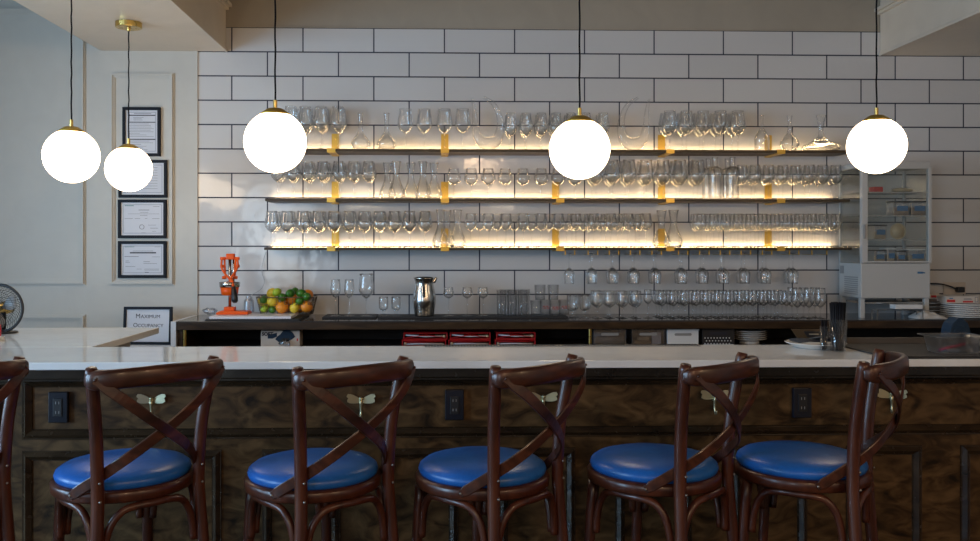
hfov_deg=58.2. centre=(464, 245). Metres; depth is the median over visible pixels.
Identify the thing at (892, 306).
tray
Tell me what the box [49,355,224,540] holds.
bar stool
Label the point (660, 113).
wine glass
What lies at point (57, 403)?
socket
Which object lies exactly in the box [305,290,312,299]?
orange
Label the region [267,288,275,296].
lemon
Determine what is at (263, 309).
lime
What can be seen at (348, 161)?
wine glass
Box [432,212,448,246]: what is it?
carafe
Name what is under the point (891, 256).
tub
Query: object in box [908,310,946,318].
folded cloth
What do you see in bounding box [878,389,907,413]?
hook
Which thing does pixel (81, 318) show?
trim
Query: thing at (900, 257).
tub
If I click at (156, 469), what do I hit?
cushion
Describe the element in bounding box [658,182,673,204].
shelf bracket
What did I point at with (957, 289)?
plug
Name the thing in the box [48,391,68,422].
wall outlet
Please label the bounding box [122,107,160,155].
picture frame
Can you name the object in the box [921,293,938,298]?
carton
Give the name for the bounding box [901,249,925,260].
tub
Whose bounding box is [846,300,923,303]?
shelf
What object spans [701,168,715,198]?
flagon
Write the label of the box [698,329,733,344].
storage bin
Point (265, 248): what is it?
wall shelf
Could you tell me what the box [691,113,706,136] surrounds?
wine glass
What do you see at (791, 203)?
light
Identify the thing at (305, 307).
orange
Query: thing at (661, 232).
shelf bracket
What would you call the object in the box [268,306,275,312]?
lime
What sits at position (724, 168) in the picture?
flagon
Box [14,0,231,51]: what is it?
ceiling
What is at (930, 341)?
tub
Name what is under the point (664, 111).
wine glass
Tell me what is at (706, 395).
hook
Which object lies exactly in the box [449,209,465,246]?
carafe
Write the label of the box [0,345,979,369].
countertop
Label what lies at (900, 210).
tub
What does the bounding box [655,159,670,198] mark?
wine glass
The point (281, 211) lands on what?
wine glass
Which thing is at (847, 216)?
shelf
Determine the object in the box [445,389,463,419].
wall outlet
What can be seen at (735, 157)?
flagon
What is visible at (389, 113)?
decanter
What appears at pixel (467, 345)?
rail
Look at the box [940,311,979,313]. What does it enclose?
dinner plate
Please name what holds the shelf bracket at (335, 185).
attached to the wall
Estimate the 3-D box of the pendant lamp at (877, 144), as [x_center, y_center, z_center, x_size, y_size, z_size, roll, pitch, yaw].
[1.884,-0.991,4.029,0.256,1.319,0.256,0,0,-2]
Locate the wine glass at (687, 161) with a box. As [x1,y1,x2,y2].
[685,161,700,185]
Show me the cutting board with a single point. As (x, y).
(254, 315)
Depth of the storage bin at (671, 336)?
5.34 m
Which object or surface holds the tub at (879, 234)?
on the fridge
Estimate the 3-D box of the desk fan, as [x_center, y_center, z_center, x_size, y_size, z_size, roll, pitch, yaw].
[-2.170,0.290,4.092,0.181,0.236,0.181,0,0,45]
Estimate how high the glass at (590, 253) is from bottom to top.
0.200 m
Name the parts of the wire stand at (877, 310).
shelf plate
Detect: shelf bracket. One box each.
[327,134,338,155]
[327,182,338,203]
[327,229,338,250]
[441,134,448,156]
[441,182,448,203]
[441,229,448,250]
[552,182,563,204]
[552,229,563,250]
[658,135,673,156]
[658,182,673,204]
[658,229,673,250]
[765,135,784,157]
[765,182,784,204]
[765,229,784,250]
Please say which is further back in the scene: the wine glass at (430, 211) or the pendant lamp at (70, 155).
the wine glass at (430, 211)
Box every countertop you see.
[0,328,158,346]
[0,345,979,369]
[171,313,979,346]
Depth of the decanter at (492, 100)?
5.65 m
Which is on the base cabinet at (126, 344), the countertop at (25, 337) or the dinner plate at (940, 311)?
the countertop at (25, 337)
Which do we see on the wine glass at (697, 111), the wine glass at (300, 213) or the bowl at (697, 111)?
the bowl at (697, 111)
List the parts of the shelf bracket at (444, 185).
wall plate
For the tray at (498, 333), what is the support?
on the tray at (495, 341)
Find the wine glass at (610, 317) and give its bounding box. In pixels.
[604,291,615,318]
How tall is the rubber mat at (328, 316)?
0.010 m
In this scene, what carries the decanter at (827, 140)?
on the wall shelf at (507, 152)
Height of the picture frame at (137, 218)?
0.250 m
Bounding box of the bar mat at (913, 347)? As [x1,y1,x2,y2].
[844,337,979,358]
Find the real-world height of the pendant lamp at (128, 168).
0.956 m
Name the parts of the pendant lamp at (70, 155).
globe, cord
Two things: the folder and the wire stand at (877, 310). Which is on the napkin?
the folder
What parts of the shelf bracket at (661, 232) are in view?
wall plate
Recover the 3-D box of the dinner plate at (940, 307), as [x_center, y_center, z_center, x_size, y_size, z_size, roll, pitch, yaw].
[3.141,0.389,5.521,0.294,0.012,0.294,0,0,-2]
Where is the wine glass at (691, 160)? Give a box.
[689,160,705,198]
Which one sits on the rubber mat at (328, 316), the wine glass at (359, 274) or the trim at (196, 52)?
the wine glass at (359, 274)
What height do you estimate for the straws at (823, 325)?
0.117 m
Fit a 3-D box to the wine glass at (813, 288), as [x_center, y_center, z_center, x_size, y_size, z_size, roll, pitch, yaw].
[2.119,0.352,5.423,0.068,0.187,0.068,0,0,-2]
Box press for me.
[216,254,251,314]
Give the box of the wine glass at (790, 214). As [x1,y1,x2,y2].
[789,214,800,246]
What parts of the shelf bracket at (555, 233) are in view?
wall plate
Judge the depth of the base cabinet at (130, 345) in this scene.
5.44 m
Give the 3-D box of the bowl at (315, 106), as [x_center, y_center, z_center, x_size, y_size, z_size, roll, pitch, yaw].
[-0.913,-0.801,5.573,0.097,0.163,0.097,0,0,-2]
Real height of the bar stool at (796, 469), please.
1.142 m
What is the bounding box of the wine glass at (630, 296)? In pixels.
[630,296,641,318]
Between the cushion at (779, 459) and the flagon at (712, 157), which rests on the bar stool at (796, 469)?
the cushion at (779, 459)
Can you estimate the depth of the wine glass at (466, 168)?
5.61 m
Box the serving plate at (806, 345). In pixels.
[784,340,846,349]
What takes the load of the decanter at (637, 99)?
on the wall shelf at (507, 152)
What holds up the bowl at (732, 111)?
on the wine glass at (732, 111)
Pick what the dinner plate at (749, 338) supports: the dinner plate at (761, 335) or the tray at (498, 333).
the dinner plate at (761, 335)
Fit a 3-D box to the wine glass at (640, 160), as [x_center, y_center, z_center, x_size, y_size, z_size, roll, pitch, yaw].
[1.159,-0.425,5.633,0.102,0.253,0.102,0,0,-2]
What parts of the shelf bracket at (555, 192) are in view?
wall plate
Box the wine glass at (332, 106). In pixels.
[330,106,345,148]
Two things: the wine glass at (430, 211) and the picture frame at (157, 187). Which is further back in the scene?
the picture frame at (157, 187)
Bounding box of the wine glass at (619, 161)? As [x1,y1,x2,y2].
[617,161,632,198]
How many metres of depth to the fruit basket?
5.46 m
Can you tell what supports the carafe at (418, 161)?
on the wall shelf at (272, 200)
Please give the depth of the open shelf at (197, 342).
5.53 m
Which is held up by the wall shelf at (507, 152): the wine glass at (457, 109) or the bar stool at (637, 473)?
the wine glass at (457, 109)
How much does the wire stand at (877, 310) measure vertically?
0.058 m
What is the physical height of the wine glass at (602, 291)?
0.169 m
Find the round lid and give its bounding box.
[890,223,905,238]
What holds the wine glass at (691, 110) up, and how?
on the wall shelf at (507, 152)
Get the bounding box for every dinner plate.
[734,329,766,332]
[734,331,766,334]
[734,333,766,337]
[734,335,766,339]
[734,337,766,341]
[939,302,979,305]
[940,305,979,307]
[940,307,979,309]
[940,309,979,311]
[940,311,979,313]
[940,313,979,315]
[941,315,979,317]
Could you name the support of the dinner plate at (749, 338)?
on the dinner plate at (747, 340)
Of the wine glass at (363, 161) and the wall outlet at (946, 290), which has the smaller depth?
the wine glass at (363, 161)
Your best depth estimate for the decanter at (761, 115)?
5.68 m
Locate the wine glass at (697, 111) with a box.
[695,111,711,149]
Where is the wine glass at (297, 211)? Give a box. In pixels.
[296,211,309,246]
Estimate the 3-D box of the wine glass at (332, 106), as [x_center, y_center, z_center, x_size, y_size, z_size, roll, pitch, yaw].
[-0.805,-0.747,5.576,0.097,0.272,0.097,0,0,-2]
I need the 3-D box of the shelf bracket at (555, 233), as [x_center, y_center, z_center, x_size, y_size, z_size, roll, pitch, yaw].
[0.599,-0.040,5.675,0.052,0.148,0.227,0,0,-2]
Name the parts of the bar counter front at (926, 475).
moulding, panel moulding, panel moulding, panel moulding, panel moulding, moulding, moulding, panel moulding, panel moulding, panel moulding, panel moulding, panel moulding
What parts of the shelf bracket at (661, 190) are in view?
wall plate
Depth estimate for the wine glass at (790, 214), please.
5.71 m
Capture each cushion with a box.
[53,448,191,490]
[247,448,377,489]
[418,446,545,487]
[590,443,718,483]
[736,440,868,479]
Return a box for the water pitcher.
[413,277,436,316]
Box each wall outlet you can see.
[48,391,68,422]
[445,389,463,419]
[792,387,811,417]
[943,282,965,293]
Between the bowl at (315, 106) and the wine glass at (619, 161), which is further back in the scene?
the wine glass at (619, 161)
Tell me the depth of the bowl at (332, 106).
5.57 m
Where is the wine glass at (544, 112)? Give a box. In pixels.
[535,112,547,136]
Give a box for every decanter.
[351,113,369,148]
[377,113,395,148]
[472,100,503,148]
[617,99,648,149]
[754,115,769,149]
[780,118,799,149]
[801,115,840,149]
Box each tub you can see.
[868,225,886,238]
[868,250,885,260]
[879,248,895,260]
[886,201,909,214]
[889,251,905,260]
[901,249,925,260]
[906,201,925,214]
[917,333,979,353]
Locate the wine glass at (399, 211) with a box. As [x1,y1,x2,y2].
[387,211,400,246]
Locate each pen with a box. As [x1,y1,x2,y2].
[937,349,969,351]
[938,342,970,350]
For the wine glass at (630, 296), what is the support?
on the countertop at (191, 331)
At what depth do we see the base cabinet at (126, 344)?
4.19 m
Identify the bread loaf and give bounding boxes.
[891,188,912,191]
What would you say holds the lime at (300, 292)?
in the fruit basket
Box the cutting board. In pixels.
[209,312,298,318]
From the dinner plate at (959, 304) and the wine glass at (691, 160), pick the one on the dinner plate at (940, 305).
the dinner plate at (959, 304)
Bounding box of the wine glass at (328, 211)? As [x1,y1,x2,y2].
[327,211,340,246]
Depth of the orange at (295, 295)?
5.51 m
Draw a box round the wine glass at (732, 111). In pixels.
[730,111,745,149]
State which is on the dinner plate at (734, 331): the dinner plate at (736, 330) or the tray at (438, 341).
the dinner plate at (736, 330)
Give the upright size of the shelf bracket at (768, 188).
0.148 m
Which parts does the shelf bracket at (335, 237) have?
wall plate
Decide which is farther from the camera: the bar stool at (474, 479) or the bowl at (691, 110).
the bowl at (691, 110)
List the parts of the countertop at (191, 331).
panel, brass post, panel, rail, brass post, panel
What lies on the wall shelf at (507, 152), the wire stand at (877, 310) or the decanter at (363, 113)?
the decanter at (363, 113)
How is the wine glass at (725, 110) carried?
on the wall shelf at (507, 152)
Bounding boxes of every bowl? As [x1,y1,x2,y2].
[313,106,327,131]
[330,106,345,131]
[617,161,632,185]
[621,160,636,184]
[638,160,653,184]
[655,159,670,184]
[672,159,687,184]
[678,110,694,134]
[695,111,711,135]
[712,110,728,134]
[730,111,745,135]
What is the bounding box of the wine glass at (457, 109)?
[455,109,470,132]
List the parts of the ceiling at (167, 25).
crown moulding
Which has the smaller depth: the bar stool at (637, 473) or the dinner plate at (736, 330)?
the bar stool at (637, 473)
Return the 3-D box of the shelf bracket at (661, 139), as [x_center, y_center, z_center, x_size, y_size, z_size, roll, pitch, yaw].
[1.300,-0.659,5.695,0.052,0.148,0.227,0,0,-2]
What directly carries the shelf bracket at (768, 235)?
attached to the wall
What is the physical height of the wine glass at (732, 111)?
0.255 m
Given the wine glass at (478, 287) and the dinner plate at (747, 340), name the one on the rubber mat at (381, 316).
the wine glass at (478, 287)
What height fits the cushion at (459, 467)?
0.058 m
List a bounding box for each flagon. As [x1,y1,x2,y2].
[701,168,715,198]
[708,157,721,197]
[720,168,734,198]
[725,157,739,198]
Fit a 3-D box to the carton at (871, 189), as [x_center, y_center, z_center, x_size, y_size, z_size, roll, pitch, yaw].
[2.585,-0.353,5.536,0.060,0.035,0.060,0,0,-2]
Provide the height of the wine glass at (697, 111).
0.254 m
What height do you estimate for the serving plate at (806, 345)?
0.022 m
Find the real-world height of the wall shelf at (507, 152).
0.018 m
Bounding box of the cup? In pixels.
[220,287,238,295]
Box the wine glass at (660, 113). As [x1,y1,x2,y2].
[658,113,673,136]
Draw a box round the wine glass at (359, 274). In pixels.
[359,274,373,315]
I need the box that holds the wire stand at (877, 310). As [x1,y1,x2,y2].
[871,309,923,319]
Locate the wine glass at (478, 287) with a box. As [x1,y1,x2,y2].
[477,287,488,315]
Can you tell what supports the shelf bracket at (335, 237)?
attached to the wall
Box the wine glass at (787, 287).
[786,287,797,317]
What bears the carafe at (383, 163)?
on the wall shelf at (272, 200)
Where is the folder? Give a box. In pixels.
[791,329,830,337]
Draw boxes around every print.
[268,333,276,338]
[275,330,294,344]
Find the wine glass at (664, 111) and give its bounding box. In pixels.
[662,111,677,134]
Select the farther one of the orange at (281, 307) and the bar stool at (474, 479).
the orange at (281, 307)
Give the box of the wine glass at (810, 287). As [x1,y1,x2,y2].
[809,287,820,317]
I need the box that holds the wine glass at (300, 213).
[299,213,312,246]
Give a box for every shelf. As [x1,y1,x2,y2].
[187,338,845,346]
[264,247,851,249]
[265,198,849,203]
[304,149,846,155]
[843,216,921,217]
[846,192,919,194]
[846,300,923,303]
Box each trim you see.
[0,7,85,284]
[6,314,85,327]
[110,72,173,284]
[195,51,197,314]
[226,26,879,31]
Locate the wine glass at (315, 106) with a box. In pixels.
[313,106,327,148]
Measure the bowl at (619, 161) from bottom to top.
0.167 m
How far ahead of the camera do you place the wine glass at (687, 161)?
5.74 m
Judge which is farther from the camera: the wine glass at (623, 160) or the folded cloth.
the wine glass at (623, 160)
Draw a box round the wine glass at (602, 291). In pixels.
[592,291,603,318]
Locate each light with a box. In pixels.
[505,155,632,155]
[791,203,833,203]
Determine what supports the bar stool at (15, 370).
on the floor
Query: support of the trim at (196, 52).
attached to the wall
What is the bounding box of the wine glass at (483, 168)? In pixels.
[481,168,495,198]
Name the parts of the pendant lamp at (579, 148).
globe, cord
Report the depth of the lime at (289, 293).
5.48 m
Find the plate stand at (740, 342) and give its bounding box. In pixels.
[739,341,758,344]
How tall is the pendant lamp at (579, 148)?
1.368 m
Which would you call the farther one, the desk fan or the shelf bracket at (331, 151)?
the shelf bracket at (331, 151)
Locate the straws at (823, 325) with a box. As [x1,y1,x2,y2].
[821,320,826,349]
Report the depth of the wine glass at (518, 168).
5.63 m
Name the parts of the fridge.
corner post, corner post, handle, door, corner post, corner post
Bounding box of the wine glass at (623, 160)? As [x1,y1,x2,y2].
[621,160,636,198]
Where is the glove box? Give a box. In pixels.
[261,330,302,345]
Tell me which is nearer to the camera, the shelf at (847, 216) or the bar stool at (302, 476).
the bar stool at (302, 476)
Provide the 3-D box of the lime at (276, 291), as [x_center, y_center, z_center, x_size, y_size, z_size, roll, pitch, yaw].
[-1.174,0.289,5.499,0.056,0.053,0.052,0,0,-21]
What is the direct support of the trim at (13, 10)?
attached to the wall
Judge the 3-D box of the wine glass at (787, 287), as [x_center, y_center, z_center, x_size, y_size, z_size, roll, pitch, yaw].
[2.044,0.352,5.498,0.068,0.187,0.068,0,0,-2]
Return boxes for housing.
[939,316,971,336]
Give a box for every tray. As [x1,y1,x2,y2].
[402,336,445,345]
[404,329,446,339]
[448,336,489,344]
[450,329,489,338]
[493,335,534,344]
[494,329,534,338]
[890,304,922,308]
[909,299,938,301]
[919,301,958,303]
[921,304,954,305]
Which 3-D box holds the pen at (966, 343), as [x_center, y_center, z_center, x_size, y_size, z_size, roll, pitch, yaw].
[1.847,0.379,3.320,0.130,0.034,0.009,0,0,-7]
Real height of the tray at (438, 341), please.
0.041 m
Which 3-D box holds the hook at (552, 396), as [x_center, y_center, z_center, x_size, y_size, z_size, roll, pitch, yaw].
[0.302,0.608,3.377,0.110,0.094,0.046,0,0,-2]
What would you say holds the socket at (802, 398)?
attached to the wall outlet at (801, 396)
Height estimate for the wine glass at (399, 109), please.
0.262 m
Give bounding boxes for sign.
[123,307,172,344]
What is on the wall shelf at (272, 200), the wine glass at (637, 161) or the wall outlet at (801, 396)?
the wine glass at (637, 161)
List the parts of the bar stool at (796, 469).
leg, leg, seat frame, leg, leg, rail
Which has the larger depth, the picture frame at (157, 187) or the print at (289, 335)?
the picture frame at (157, 187)
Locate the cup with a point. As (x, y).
(227, 291)
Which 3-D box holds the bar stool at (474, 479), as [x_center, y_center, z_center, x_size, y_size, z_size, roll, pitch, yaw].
[0.093,0.909,2.735,0.527,1.142,0.428,0,0,42]
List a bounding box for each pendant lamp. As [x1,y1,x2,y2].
[42,0,99,182]
[104,19,152,191]
[243,0,306,172]
[549,0,609,178]
[846,0,907,173]
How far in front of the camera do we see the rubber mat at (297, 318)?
5.23 m
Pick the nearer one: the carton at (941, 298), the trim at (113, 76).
the carton at (941, 298)
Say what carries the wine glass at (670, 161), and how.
on the wall shelf at (272, 200)
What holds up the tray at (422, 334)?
on the tray at (438, 341)
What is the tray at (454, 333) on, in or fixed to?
on the tray at (450, 341)
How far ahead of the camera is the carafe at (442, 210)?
5.69 m
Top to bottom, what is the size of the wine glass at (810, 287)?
0.187 m
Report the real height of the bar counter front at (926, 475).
1.040 m
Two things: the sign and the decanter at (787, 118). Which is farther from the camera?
the decanter at (787, 118)
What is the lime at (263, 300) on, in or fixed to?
in the fruit basket
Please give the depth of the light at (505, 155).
5.78 m
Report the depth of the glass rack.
5.65 m
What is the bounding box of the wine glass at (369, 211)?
[357,211,370,246]
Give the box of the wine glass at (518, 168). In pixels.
[516,168,529,198]
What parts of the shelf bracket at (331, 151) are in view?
wall plate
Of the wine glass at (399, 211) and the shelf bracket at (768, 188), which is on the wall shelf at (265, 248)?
the wine glass at (399, 211)
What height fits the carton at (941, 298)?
0.043 m
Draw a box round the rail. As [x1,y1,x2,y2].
[425,344,700,346]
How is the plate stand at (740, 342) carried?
on the countertop at (191, 331)
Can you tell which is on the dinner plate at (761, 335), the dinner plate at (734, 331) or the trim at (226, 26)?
the dinner plate at (734, 331)
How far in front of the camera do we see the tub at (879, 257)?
5.50 m
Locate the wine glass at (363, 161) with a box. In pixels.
[362,161,374,198]
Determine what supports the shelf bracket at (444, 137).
attached to the wall
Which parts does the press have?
lever arm, handle, lever arm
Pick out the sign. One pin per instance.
(161, 318)
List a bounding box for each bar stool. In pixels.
[0,356,28,540]
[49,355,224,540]
[243,355,415,540]
[412,353,586,540]
[584,352,759,540]
[734,348,908,540]
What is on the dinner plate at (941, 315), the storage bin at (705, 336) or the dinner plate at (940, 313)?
the dinner plate at (940, 313)
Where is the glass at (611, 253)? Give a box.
[607,253,618,283]
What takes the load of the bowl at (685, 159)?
on the wine glass at (685, 159)
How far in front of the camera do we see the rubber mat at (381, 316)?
5.44 m
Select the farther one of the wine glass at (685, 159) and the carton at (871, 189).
the wine glass at (685, 159)
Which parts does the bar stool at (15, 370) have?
rail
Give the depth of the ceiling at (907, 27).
5.45 m
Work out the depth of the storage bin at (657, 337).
5.34 m
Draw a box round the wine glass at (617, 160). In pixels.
[604,160,619,198]
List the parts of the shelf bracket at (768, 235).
wall plate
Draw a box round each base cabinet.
[116,342,129,346]
[130,345,170,346]
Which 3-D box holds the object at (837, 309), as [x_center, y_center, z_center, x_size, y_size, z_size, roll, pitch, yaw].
[1.449,0.311,3.417,0.062,0.186,0.062,0,0,-2]
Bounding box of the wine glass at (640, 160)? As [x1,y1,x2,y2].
[638,160,653,198]
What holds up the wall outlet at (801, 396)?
attached to the bar counter front at (926, 475)
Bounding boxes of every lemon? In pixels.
[266,296,278,306]
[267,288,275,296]
[290,303,299,312]
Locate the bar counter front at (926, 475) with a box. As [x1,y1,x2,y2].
[0,366,979,540]
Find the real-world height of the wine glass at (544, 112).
0.237 m
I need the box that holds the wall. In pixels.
[0,0,979,327]
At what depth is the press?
5.38 m
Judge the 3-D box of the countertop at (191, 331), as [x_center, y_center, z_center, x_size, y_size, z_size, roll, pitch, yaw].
[1.096,0.962,5.541,5.694,1.032,0.516,0,0,-2]
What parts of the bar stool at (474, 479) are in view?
leg, leg, seat frame, leg, rail, leg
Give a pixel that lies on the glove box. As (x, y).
(268, 337)
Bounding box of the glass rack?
[561,250,827,254]
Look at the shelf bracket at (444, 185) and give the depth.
5.76 m
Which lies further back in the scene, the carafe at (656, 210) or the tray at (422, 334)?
the carafe at (656, 210)
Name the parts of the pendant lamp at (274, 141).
stem, globe, cord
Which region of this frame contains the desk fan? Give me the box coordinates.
[0,283,23,333]
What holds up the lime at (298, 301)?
in the fruit basket
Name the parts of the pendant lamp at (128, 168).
globe, cord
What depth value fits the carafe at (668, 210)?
5.64 m
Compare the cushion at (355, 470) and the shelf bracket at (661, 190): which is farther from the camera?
the shelf bracket at (661, 190)
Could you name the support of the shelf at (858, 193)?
attached to the fridge
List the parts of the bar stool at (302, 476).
leg, leg, seat frame, leg, rail, leg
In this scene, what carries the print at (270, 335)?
attached to the glove box
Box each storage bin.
[592,329,626,344]
[626,329,663,343]
[664,329,698,343]
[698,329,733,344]
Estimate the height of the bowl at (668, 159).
0.167 m
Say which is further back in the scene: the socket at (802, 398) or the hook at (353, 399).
the socket at (802, 398)
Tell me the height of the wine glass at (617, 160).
0.252 m
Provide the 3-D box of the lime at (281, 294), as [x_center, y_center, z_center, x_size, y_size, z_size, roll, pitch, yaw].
[-1.138,0.320,5.480,0.055,0.053,0.054,0,0,-44]
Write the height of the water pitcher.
0.244 m
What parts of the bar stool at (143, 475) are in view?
leg, leg, seat frame, leg, rail, leg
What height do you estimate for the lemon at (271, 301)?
0.067 m
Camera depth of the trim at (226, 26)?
5.79 m
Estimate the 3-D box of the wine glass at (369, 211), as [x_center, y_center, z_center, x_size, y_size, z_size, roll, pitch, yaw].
[-0.639,-0.107,5.581,0.092,0.230,0.092,0,0,-2]
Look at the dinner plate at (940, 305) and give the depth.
5.42 m
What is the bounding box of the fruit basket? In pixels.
[256,295,317,315]
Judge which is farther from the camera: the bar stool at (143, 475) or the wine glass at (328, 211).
the wine glass at (328, 211)
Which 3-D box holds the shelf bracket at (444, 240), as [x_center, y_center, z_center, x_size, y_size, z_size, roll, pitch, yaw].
[-0.130,-0.040,5.654,0.052,0.148,0.227,0,0,-2]
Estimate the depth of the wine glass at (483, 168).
5.62 m
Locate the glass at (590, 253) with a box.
[586,253,597,283]
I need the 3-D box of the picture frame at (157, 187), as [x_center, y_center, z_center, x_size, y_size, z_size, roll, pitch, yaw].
[-2.085,-0.435,5.696,0.310,0.244,0.022,0,0,-2]
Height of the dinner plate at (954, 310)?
0.012 m
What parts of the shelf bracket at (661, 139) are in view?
wall plate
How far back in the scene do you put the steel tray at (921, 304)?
5.56 m
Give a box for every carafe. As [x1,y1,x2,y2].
[379,163,395,198]
[388,162,404,198]
[415,161,430,198]
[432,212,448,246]
[439,210,454,246]
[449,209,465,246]
[652,210,670,246]
[664,210,682,246]
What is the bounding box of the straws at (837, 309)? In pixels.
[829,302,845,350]
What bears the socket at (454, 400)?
attached to the wall outlet at (454, 398)
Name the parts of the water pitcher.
handle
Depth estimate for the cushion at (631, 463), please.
2.69 m
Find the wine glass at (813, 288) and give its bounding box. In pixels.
[803,288,814,318]
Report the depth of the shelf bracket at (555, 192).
5.78 m
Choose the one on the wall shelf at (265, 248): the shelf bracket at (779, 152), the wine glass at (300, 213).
the wine glass at (300, 213)
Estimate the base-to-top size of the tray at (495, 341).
0.041 m
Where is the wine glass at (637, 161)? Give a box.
[635,161,650,185]
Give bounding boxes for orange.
[275,301,287,312]
[285,294,296,303]
[300,301,312,312]
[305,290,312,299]
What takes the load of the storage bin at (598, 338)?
on the countertop at (191, 331)
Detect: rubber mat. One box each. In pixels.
[205,314,308,320]
[322,314,378,318]
[378,314,567,318]
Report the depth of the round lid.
5.50 m
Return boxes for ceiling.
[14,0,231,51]
[874,0,979,55]
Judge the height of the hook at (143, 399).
0.094 m
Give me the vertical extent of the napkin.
0.031 m
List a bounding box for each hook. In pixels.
[136,394,165,412]
[347,394,374,417]
[532,392,557,404]
[701,390,727,414]
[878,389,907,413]
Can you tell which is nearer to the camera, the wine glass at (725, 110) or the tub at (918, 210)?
the tub at (918, 210)
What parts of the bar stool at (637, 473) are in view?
leg, leg, seat frame, leg, rail, leg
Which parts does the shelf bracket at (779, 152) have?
wall plate, arm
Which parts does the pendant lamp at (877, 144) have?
stem, cord, globe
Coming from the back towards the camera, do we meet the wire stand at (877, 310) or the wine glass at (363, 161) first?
the wine glass at (363, 161)
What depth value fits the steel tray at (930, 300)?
5.66 m
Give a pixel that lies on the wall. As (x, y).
(799, 77)
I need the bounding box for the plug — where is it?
[930,283,964,291]
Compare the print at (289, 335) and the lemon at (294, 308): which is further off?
the lemon at (294, 308)
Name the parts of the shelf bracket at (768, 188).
wall plate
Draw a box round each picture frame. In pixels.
[118,160,167,197]
[118,199,166,237]
[118,241,166,277]
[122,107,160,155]
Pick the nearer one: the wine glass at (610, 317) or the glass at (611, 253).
the wine glass at (610, 317)
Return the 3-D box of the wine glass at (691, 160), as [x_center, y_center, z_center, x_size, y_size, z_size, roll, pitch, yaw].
[1.491,-0.425,5.640,0.102,0.254,0.102,0,0,-2]
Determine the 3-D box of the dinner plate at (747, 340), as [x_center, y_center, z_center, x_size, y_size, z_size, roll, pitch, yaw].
[1.767,0.580,5.472,0.216,0.017,0.216,0,0,-2]
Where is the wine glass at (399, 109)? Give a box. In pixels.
[397,109,412,132]
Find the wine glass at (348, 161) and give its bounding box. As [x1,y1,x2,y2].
[347,161,359,198]
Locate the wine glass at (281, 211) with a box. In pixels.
[280,211,293,246]
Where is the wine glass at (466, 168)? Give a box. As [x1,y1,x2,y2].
[464,168,478,198]
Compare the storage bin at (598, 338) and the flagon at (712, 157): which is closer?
the storage bin at (598, 338)
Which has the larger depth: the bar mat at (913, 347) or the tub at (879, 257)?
the tub at (879, 257)
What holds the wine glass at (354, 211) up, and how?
on the wall shelf at (265, 248)
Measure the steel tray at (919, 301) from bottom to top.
0.006 m
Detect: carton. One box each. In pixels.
[869,187,882,191]
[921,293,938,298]
[937,295,978,302]
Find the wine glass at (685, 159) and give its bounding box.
[672,159,687,198]
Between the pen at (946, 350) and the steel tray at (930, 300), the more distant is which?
the steel tray at (930, 300)
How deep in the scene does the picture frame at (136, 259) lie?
5.70 m
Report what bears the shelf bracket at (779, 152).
attached to the wall
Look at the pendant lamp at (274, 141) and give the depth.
3.56 m
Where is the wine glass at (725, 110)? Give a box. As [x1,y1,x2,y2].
[712,110,728,149]
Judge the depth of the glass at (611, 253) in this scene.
5.63 m
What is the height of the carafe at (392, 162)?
0.240 m
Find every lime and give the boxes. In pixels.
[260,296,266,303]
[260,305,267,312]
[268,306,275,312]
[272,288,281,295]
[278,293,285,300]
[286,289,294,296]
[295,298,303,304]
[296,289,305,296]
[302,293,310,300]
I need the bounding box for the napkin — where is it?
[789,335,831,342]
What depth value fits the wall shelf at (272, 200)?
5.58 m
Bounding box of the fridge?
[839,162,931,317]
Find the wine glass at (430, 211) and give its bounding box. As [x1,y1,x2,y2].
[418,211,431,246]
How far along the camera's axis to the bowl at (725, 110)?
5.64 m
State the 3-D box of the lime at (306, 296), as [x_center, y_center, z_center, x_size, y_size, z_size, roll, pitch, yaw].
[-0.985,0.316,5.474,0.058,0.053,0.054,0,0,4]
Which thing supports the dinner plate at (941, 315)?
on the countertop at (191, 331)
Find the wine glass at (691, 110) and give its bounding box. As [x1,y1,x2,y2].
[678,110,694,149]
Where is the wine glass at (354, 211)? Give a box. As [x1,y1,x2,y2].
[342,211,355,246]
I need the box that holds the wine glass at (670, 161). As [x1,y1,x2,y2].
[668,161,683,185]
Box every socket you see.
[53,399,61,416]
[450,396,458,413]
[798,394,806,411]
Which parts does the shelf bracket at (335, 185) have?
wall plate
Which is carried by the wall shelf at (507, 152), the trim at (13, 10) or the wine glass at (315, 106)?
the wine glass at (315, 106)
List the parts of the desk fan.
blade, blade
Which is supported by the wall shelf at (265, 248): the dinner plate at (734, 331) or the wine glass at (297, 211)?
the wine glass at (297, 211)
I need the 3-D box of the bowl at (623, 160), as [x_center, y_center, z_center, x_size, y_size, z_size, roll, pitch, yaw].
[1.047,-0.468,5.629,0.102,0.167,0.102,0,0,-2]

